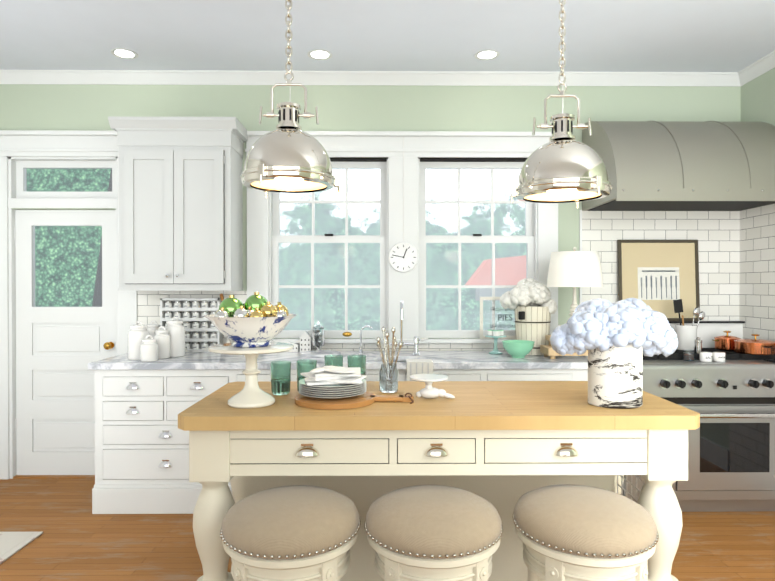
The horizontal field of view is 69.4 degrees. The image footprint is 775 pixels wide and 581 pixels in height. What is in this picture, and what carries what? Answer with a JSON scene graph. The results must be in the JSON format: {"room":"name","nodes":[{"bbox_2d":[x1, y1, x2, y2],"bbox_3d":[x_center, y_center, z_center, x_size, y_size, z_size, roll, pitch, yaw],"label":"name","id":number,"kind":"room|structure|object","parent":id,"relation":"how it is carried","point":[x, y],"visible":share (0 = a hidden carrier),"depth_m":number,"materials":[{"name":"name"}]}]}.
{"room":"kitchen","nodes":[
{"label":"kitchen","id":0,"kind":"room"},
{"bbox_2d":[0,84,740,338],"bbox_3d":[-0.169,-0.104,4.124,5.830,2.900,0.200,0,0,0],"label":"wall","id":1,"kind":"structure","parent":0,"point":[340,108],"depth_m":4.02,"materials":[{"name":"green paint"}]},
{"bbox_2d":[0,130,136,478],"bbox_3d":[-2.323,0.119,4.059,1.120,2.495,0.217,0,0,0],"label":"door","id":2,"kind":"structure","parent":1,"relation":"attached to","point":[58,349],"depth_m":4.04,"materials":[{"name":"white paint"}]},
{"bbox_2d":[108,116,247,290],"bbox_3d":[-1.404,-0.566,3.821,0.825,1.132,0.375,0,0,0],"label":"upper cabinet","id":3,"kind":"object","parent":1,"relation":"attached to","point":[180,205],"visible":1,"depth_m":3.68,"materials":[{"name":"white paint"}]},
{"bbox_2d":[0,70,735,86],"bbox_3d":[-0.167,-1.512,3.988,5.310,0.083,0.055,0,0,0],"label":"crown molding","id":4,"kind":"structure","parent":1,"relation":"attached to","point":[71,77],"depth_m":3.99,"materials":[{"name":"white paint"}]},
{"bbox_2d":[245,131,557,342],"bbox_3d":[0.109,-0.377,4.066,2.295,1.503,0.197,0,0,0],"label":"window","id":5,"kind":"structure","parent":1,"relation":"in","point":[527,238],"depth_m":4.05,"materials":[{"name":"white paint"}]},
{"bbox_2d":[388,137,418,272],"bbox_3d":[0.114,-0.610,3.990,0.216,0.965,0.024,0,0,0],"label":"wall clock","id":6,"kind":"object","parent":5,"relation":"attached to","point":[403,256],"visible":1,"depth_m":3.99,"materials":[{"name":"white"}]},
{"bbox_2d":[480,297,528,338],"bbox_3d":[0.840,0.195,4.000,0.361,0.301,0.014,0,0,0],"label":"sign","id":7,"kind":"object","parent":5,"relation":"on","point":[482,319],"visible":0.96,"depth_m":3.99,"materials":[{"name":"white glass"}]},
{"bbox_2d":[137,210,740,350],"bbox_3d":[0.377,0.384,4.025,4.340,1.925,0.014,0,0,0],"label":"tile backsplash","id":8,"kind":"structure","parent":1,"relation":"attached to","point":[736,251],"depth_m":4.03,"materials":[{"name":"white tile"}]},
{"bbox_2d":[582,121,774,210],"bbox_3d":[1.973,-0.871,3.724,1.147,0.640,0.609,0,0,0],"label":"range hood","id":9,"kind":"object","parent":1,"relation":"attached to","point":[686,166],"visible":1,"depth_m":3.48,"materials":[{"name":"metal"}]},
{"bbox_2d":[0,478,774,580],"bbox_3d":[-0.139,1.429,0.760,5.830,0.120,6.950,0,0,0],"label":"floor","id":10,"kind":"structure","parent":0,"point":[77,540],"depth_m":3.01,"materials":[{"name":"brown wood"}]},
{"bbox_2d":[0,532,42,563],"bbox_3d":[-2.260,1.353,1.991,0.709,0.013,2.251,0,0,0],"label":"rug","id":11,"kind":"object","parent":10,"relation":"on","point":[12,543],"visible":0.92,"depth_m":2.99,"materials":[{"name":"fabric"}]},
{"bbox_2d":[88,367,235,513],"bbox_3d":[-1.351,0.913,3.685,0.871,0.874,0.653,0,0,0],"label":"base cabinet","id":12,"kind":"object","parent":10,"relation":"on","point":[141,452],"depth_m":3.39,"materials":[{"name":"white paint"}]},
{"bbox_2d":[88,351,587,366],"bbox_3d":[-0.200,0.454,3.698,3.210,0.040,0.641,0,0,0],"label":"countertop","id":13,"kind":"structure","parent":12,"relation":"on","point":[435,358],"depth_m":3.48,"materials":[{"name":"white stone"}]},
{"bbox_2d":[128,321,149,359],"bbox_3d":[-1.581,0.314,3.558,0.128,0.240,0.128,0,0,0],"label":"canister","id":14,"kind":"object","parent":13,"relation":"on","point":[137,333],"visible":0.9,"depth_m":3.50,"materials":[{"name":"white ceramic"}]},
{"bbox_2d":[140,335,157,361],"bbox_3d":[-1.473,0.354,3.465,0.102,0.160,0.102,0,0,0],"label":"canister","id":15,"kind":"object","parent":13,"relation":"on","point":[148,349],"visible":1,"depth_m":3.43,"materials":[{"name":"white ceramic"}]},
{"bbox_2d":[147,320,160,337],"bbox_3d":[-1.580,0.317,3.782,0.110,0.230,0.110,0,0,0],"label":"canister","id":16,"kind":"object","parent":13,"relation":"on","point":[151,328],"visible":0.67,"depth_m":3.74,"materials":[{"name":"white ceramic"}]},
{"bbox_2d":[153,326,169,358],"bbox_3d":[-1.451,0.331,3.603,0.102,0.206,0.102,0,0,0],"label":"canister","id":17,"kind":"object","parent":13,"relation":"on","point":[162,337],"visible":0.9,"depth_m":3.57,"materials":[{"name":"white ceramic"}]},
{"bbox_2d":[165,317,184,356],"bbox_3d":[-1.405,0.303,3.700,0.132,0.260,0.132,0,0,0],"label":"canister","id":18,"kind":"object","parent":13,"relation":"on","point":[176,329],"visible":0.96,"depth_m":3.65,"materials":[{"name":"white ceramic"}]},
{"bbox_2d":[160,298,221,351],"bbox_3d":[-1.387,0.243,3.966,0.414,0.376,0.077,0,0,0],"label":"spice rack","id":19,"kind":"object","parent":13,"relation":"on","point":[203,333],"visible":0.65,"depth_m":3.94,"materials":[{"name":"white paint"}]},
{"bbox_2d":[270,331,311,351],"bbox_3d":[-0.706,0.359,3.962,0.331,0.145,0.062,0,0,0],"label":"houses","id":20,"kind":"object","parent":13,"relation":"on","point":[305,341],"visible":0.56,"depth_m":3.93},
{"bbox_2d":[312,320,323,349],"bbox_3d":[-0.484,0.319,3.925,0.084,0.224,0.084,0,0,0],"label":"apothecary jar","id":21,"kind":"object","parent":13,"relation":"on","point":[318,336],"visible":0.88,"depth_m":3.89,"materials":[{"name":"clear glass"}]},
{"bbox_2d":[300,350,340,356],"bbox_3d":[-0.451,0.424,3.767,0.270,0.016,0.270,0,0,0],"label":"marble board","id":22,"kind":"object","parent":13,"relation":"on","point":[317,353],"visible":0.85,"depth_m":3.71,"materials":[{"name":"white stone"}]},
{"bbox_2d":[356,325,372,354],"bbox_3d":[-0.155,0.333,3.741,0.117,0.201,0.039,0,0,0],"label":"filter faucet","id":23,"kind":"object","parent":13,"relation":"on","point":[361,347],"visible":0.96,"depth_m":3.73,"materials":[{"name":"silver metal"}]},
{"bbox_2d":[375,299,427,355],"bbox_3d":[0.093,0.246,3.684,0.354,0.375,0.169,0,0,0],"label":"bridge faucet","id":24,"kind":"object","parent":13,"relation":"on","point":[415,342],"visible":0.75,"depth_m":3.73,"materials":[{"name":"silver metal"}]},
{"bbox_2d":[376,359,427,362],"bbox_3d":[0.094,0.549,3.554,0.376,0.173,0.301,0,0,0],"label":"sink","id":25,"kind":"object","parent":13,"relation":"in","point":[377,360],"depth_m":3.42,"materials":[{"name":"white ceramic"}]},
{"bbox_2d":[485,329,506,353],"bbox_3d":[0.741,0.350,3.835,0.150,0.163,0.150,0,0,0],"label":"cake stand","id":26,"kind":"object","parent":13,"relation":"on","point":[496,334],"visible":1,"depth_m":3.82,"materials":[{"name":"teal glass"}]},
{"bbox_2d":[502,340,534,357],"bbox_3d":[0.849,0.382,3.636,0.212,0.102,0.212,0,0,0],"label":"bowl","id":27,"kind":"object","parent":13,"relation":"on","point":[518,348],"visible":1,"depth_m":3.57,"materials":[{"name":"green ceramic"}]},
{"bbox_2d":[500,278,556,354],"bbox_3d":[0.966,0.173,3.833,0.382,0.519,0.261,0,0,0],"label":"bucket","id":28,"kind":"object","parent":13,"relation":"on","point":[532,321],"visible":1,"depth_m":3.74,"materials":[{"name":"white wood"}]},
{"bbox_2d":[540,335,587,358],"bbox_3d":[1.233,0.364,3.622,0.441,0.140,0.195,0,0,0],"label":"cutting boards","id":29,"kind":"object","parent":13,"relation":"on","point":[546,350],"visible":0.27,"depth_m":3.54,"materials":[{"name":"brown wood"}]},
{"bbox_2d":[547,247,602,322],"bbox_3d":[1.217,0.005,3.642,0.348,0.575,0.348,0,0,0],"label":"table lamp","id":30,"kind":"object","parent":29,"relation":"on","point":[574,269],"visible":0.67,"depth_m":3.51,"materials":[{"name":"white fabric"}]},
{"bbox_2d":[236,367,318,381],"bbox_3d":[-0.621,0.913,3.691,0.690,0.874,0.653,0,0,0],"label":"base cabinet","id":31,"kind":"object","parent":10,"relation":"on","point":[265,375],"depth_m":3.39,"materials":[{"name":"white paint"}]},
{"bbox_2d":[220,485,360,580],"bbox_3d":[-0.316,1.022,1.851,0.455,0.680,0.456,0,0,0],"label":"stool","id":32,"kind":"object","parent":10,"relation":"on","point":[297,533],"visible":1,"depth_m":1.70,"materials":[{"name":"beige fabric"}]},
{"bbox_2d":[366,367,491,380],"bbox_3d":[0.144,0.913,3.698,0.920,0.874,0.653,0,0,0],"label":"base cabinet","id":33,"kind":"object","parent":10,"relation":"on","point":[372,373],"depth_m":3.40,"materials":[{"name":"white paint"}]},
{"bbox_2d":[406,359,432,380],"bbox_3d":[0.195,0.542,3.435,0.160,0.228,0.134,0,0,0],"label":"towel","id":34,"kind":"object","parent":33,"relation":"hanging from","point":[413,366],"depth_m":3.37,"materials":[{"name":"fabric"}]},
{"bbox_2d":[364,485,502,580],"bbox_3d":[0.150,1.021,1.855,0.455,0.680,0.456,0,0,0],"label":"stool","id":35,"kind":"object","parent":10,"relation":"on","point":[431,533],"visible":1,"depth_m":1.70,"materials":[{"name":"beige fabric"}]},
{"bbox_2d":[178,381,699,580],"bbox_3d":[0.180,0.894,2.279,1.825,0.930,0.710,0,0,0],"label":"kitchen island","id":36,"kind":"object","parent":10,"relation":"on","point":[502,447],"visible":0.5,"depth_m":1.97,"materials":[{"name":"beige paint"}]},
{"bbox_2d":[204,292,296,407],"bbox_3d":[-0.515,0.217,2.119,0.344,0.422,0.344,0,0,0],"label":"cake stand","id":37,"kind":"object","parent":36,"relation":"on","point":[253,326],"visible":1,"depth_m":2.05,"materials":[{"name":"white ceramic"}]},
{"bbox_2d":[270,361,290,394],"bbox_3d":[-0.441,0.361,2.315,0.086,0.132,0.086,0,0,0],"label":"tumbler","id":38,"kind":"object","parent":36,"relation":"on","point":[280,380],"visible":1,"depth_m":2.28,"materials":[{"name":"green glass"}]},
{"bbox_2d":[296,359,316,390],"bbox_3d":[-0.341,0.361,2.356,0.086,0.132,0.086,0,0,0],"label":"tumbler","id":39,"kind":"object","parent":36,"relation":"on","point":[305,365],"visible":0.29,"depth_m":2.32,"materials":[{"name":"green glass"}]},
{"bbox_2d":[324,355,342,366],"bbox_3d":[-0.241,0.360,2.517,0.086,0.132,0.086,0,0,0],"label":"tumbler","id":40,"kind":"object","parent":36,"relation":"on","point":[333,360],"visible":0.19,"depth_m":2.48,"materials":[{"name":"green glass"}]},
{"bbox_2d":[295,366,413,409],"bbox_3d":[-0.129,0.365,2.173,0.460,0.126,0.310,0,0,0],"label":"plates","id":41,"kind":"object","parent":36,"relation":"on","point":[330,387],"visible":1,"depth_m":2.12,"materials":[{"name":"white ceramic"}]},
{"bbox_2d":[347,355,365,378],"bbox_3d":[-0.138,0.360,2.518,0.086,0.132,0.086,0,0,0],"label":"tumbler","id":42,"kind":"object","parent":36,"relation":"on","point":[356,361],"visible":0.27,"depth_m":2.49,"materials":[{"name":"green glass"}]},
{"bbox_2d":[377,326,402,392],"bbox_3d":[0.009,0.289,2.376,0.110,0.274,0.087,0,0,0],"label":"jar","id":43,"kind":"object","parent":36,"relation":"on","point":[388,377],"visible":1,"depth_m":2.35,"materials":[{"name":"clear glass"}]},
{"bbox_2d":[410,374,454,398],"bbox_3d":[0.177,0.385,2.221,0.179,0.086,0.152,0,0,0],"label":"stand","id":44,"kind":"object","parent":36,"relation":"on","point":[428,391],"visible":1,"depth_m":2.20,"materials":[{"name":"white ceramic"}]},
{"bbox_2d":[550,298,677,408],"bbox_3d":[0.860,0.228,2.114,0.475,0.401,0.287,0,0,0],"label":"vase","id":45,"kind":"object","parent":36,"relation":"on","point":[617,340],"visible":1,"depth_m":2.03,"materials":[{"name":"white ceramic"}]},
{"bbox_2d":[492,367,583,380],"bbox_3d":[0.864,0.913,3.704,0.600,0.874,0.653,0,0,0],"label":"base cabinet","id":46,"kind":"object","parent":10,"relation":"on","point":[498,373],"depth_m":3.41,"materials":[{"name":"white paint"}]},
{"bbox_2d":[512,484,658,580],"bbox_3d":[0.647,1.021,1.859,0.455,0.680,0.456,0,0,0],"label":"stool","id":47,"kind":"object","parent":10,"relation":"on","point":[567,532],"visible":1,"depth_m":1.71,"materials":[{"name":"beige fabric"}]},
{"bbox_2d":[584,367,587,380],"bbox_3d":[1.264,0.913,3.708,0.282,0.874,0.653,0,0,0],"label":"base cabinet","id":48,"kind":"object","parent":10,"relation":"on","point":[585,368],"depth_m":3.42,"materials":[{"name":"white paint"}]},
{"bbox_2d":[623,321,774,511],"bbox_3d":[1.979,0.785,3.648,1.127,1.128,0.777,0,0,0],"label":"range","id":49,"kind":"object","parent":10,"relation":"on","point":[731,444],"visible":0.6,"depth_m":3.33,"materials":[{"name":"metal"}]},
{"bbox_2d":[617,240,699,320],"bbox_3d":[1.937,-0.073,4.002,0.574,0.582,0.052,0,0,0],"label":"picture frame","id":50,"kind":"object","parent":49,"relation":"on","point":[658,275],"visible":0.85,"depth_m":4.00,"materials":[{"name":"beige paper"}]},
{"bbox_2d":[683,350,693,360],"bbox_3d":[1.880,0.405,3.496,0.062,0.065,0.061,0,0,0],"label":"spice jar","id":51,"kind":"object","parent":49,"relation":"on","point":[688,355],"visible":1,"depth_m":3.47,"materials":[{"name":"clear glass"}]},
{"bbox_2d":[673,299,704,349],"bbox_3d":[2.060,0.231,3.826,0.206,0.343,0.134,0,0,0],"label":"utensil crock","id":52,"kind":"object","parent":49,"relation":"on","point":[686,336],"visible":0.92,"depth_m":3.80,"materials":[{"name":"white ceramic"}]},
{"bbox_2d":[694,337,701,353],"bbox_3d":[1.994,0.352,3.596,0.048,0.104,0.048,0,0,0],"label":"pepper mill","id":53,"kind":"object","parent":49,"relation":"on","point":[697,345],"visible":0.94,"depth_m":3.58,"materials":[{"name":"metal"}]},
{"bbox_2d":[699,352,712,361],"bbox_3d":[1.965,0.409,3.456,0.070,0.056,0.071,0,0,0],"label":"salt","id":54,"kind":"object","parent":49,"relation":"on","point":[706,356],"visible":1,"depth_m":3.43,"materials":[{"name":"white ceramic"}]},
{"bbox_2d":[712,352,725,361],"bbox_3d":[2.046,0.409,3.457,0.070,0.056,0.071,0,0,0],"label":"pepper","id":55,"kind":"object","parent":49,"relation":"on","point":[718,357],"visible":1,"depth_m":3.43,"materials":[{"name":"white ceramic"}]},
{"bbox_2d":[712,331,740,350],"bbox_3d":[2.317,0.338,3.819,0.208,0.128,0.158,0,0,0],"label":"copper pot","id":56,"kind":"object","parent":49,"relation":"on","point":[725,342],"visible":0.81,"depth_m":3.77,"materials":[{"name":"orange metal"}]},
{"bbox_2d":[733,334,774,354],"bbox_3d":[2.393,0.342,3.567,0.273,0.123,0.349,0,0,0],"label":"copper pan","id":57,"kind":"object","parent":49,"relation":"on","point":[755,346],"visible":0.98,"depth_m":3.54,"materials":[{"name":"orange metal"}]},
{"bbox_2d":[764,347,774,362],"bbox_3d":[2.435,0.393,3.440,0.188,0.088,0.095,0,0,0],"label":"wire basket","id":58,"kind":"object","parent":49,"relation":"on","point":[771,360],"visible":1,"depth_m":3.48,"materials":[{"name":"metal"}]},
{"bbox_2d":[0,0,774,71],"bbox_3d":[-0.139,-1.591,0.740,5.830,0.120,6.950,0,0,0],"label":"ceiling","id":59,"kind":"structure","parent":0,"point":[599,36],"depth_m":3.39,"materials":[{"name":"white paint"}]},
{"bbox_2d":[111,48,137,58],"bbox_3d":[-1.720,-1.548,3.664,0.163,0.004,0.163,0,1,45],"label":"recessed light","id":60,"kind":"object","parent":59,"relation":"in","point":[118,52],"depth_m":3.66,"materials":[{"name":"white paint"}]},
{"bbox_2d":[240,0,339,197],"bbox_3d":[-0.397,-0.973,2.286,0.400,1.135,0.389,0,0,0],"label":"pendant light","id":61,"kind":"object","parent":59,"relation":"hanging from","point":[288,155],"visible":1,"depth_m":2.19,"materials":[{"name":"silver metal"}]},
{"bbox_2d":[307,49,331,59],"bbox_3d":[-0.444,-1.548,3.680,0.163,0.004,0.163,0,1,45],"label":"recessed light","id":62,"kind":"object","parent":59,"relation":"in","point":[321,54],"depth_m":3.67,"materials":[{"name":"white paint"}]},
{"bbox_2d":[474,49,499,59],"bbox_3d":[0.654,-1.548,3.683,0.163,0.004,0.163,0,1,45],"label":"recessed light","id":63,"kind":"object","parent":59,"relation":"in","point":[488,54],"depth_m":3.67,"materials":[{"name":"white paint"}]},
{"bbox_2d":[510,0,612,207],"bbox_3d":[0.710,-0.952,2.296,0.400,1.178,0.388,0,0,0],"label":"pendant light","id":64,"kind":"object","parent":59,"relation":"hanging from","point":[563,165],"visible":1,"depth_m":2.20,"materials":[{"name":"silver metal"}]},
{"bbox_2d":[741,68,774,125],"bbox_3d":[2.676,-0.081,0.774,0.200,2.900,6.550,0,0,0],"label":"wall","id":65,"kind":"structure","parent":0,"point":[757,99],"depth_m":3.84,"materials":[{"name":"green paint"}]},
{"bbox_2d":[732,50,774,86],"bbox_3d":[2.548,-1.490,0.764,0.055,0.083,6.550,0,0,0],"label":"crown molding","id":66,"kind":"structure","parent":65,"relation":"attached to","point":[757,68],"depth_m":3.83,"materials":[{"name":"white paint"}]},
{"bbox_2d":[737,204,774,340],"bbox_3d":[2.550,0.389,3.266,0.008,1.925,1.530,0,0,0],"label":"tile backsplash","id":67,"kind":"structure","parent":65,"relation":"attached to","point":[756,294],"depth_m":3.85,"materials":[{"name":"white tile"}]},
{"label":"outside","id":68,"kind":"structure","parent":0,"visible":0},
{"bbox_2d":[27,169,525,329],"bbox_3d":[-0.157,-2.118,6.736,18.000,8.106,1.050,0,0,0],"label":"window glass","id":69,"kind":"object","parent":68,"point":[76,273],"depth_m":7.22,"materials":[{"name":"glass"}]}
]}

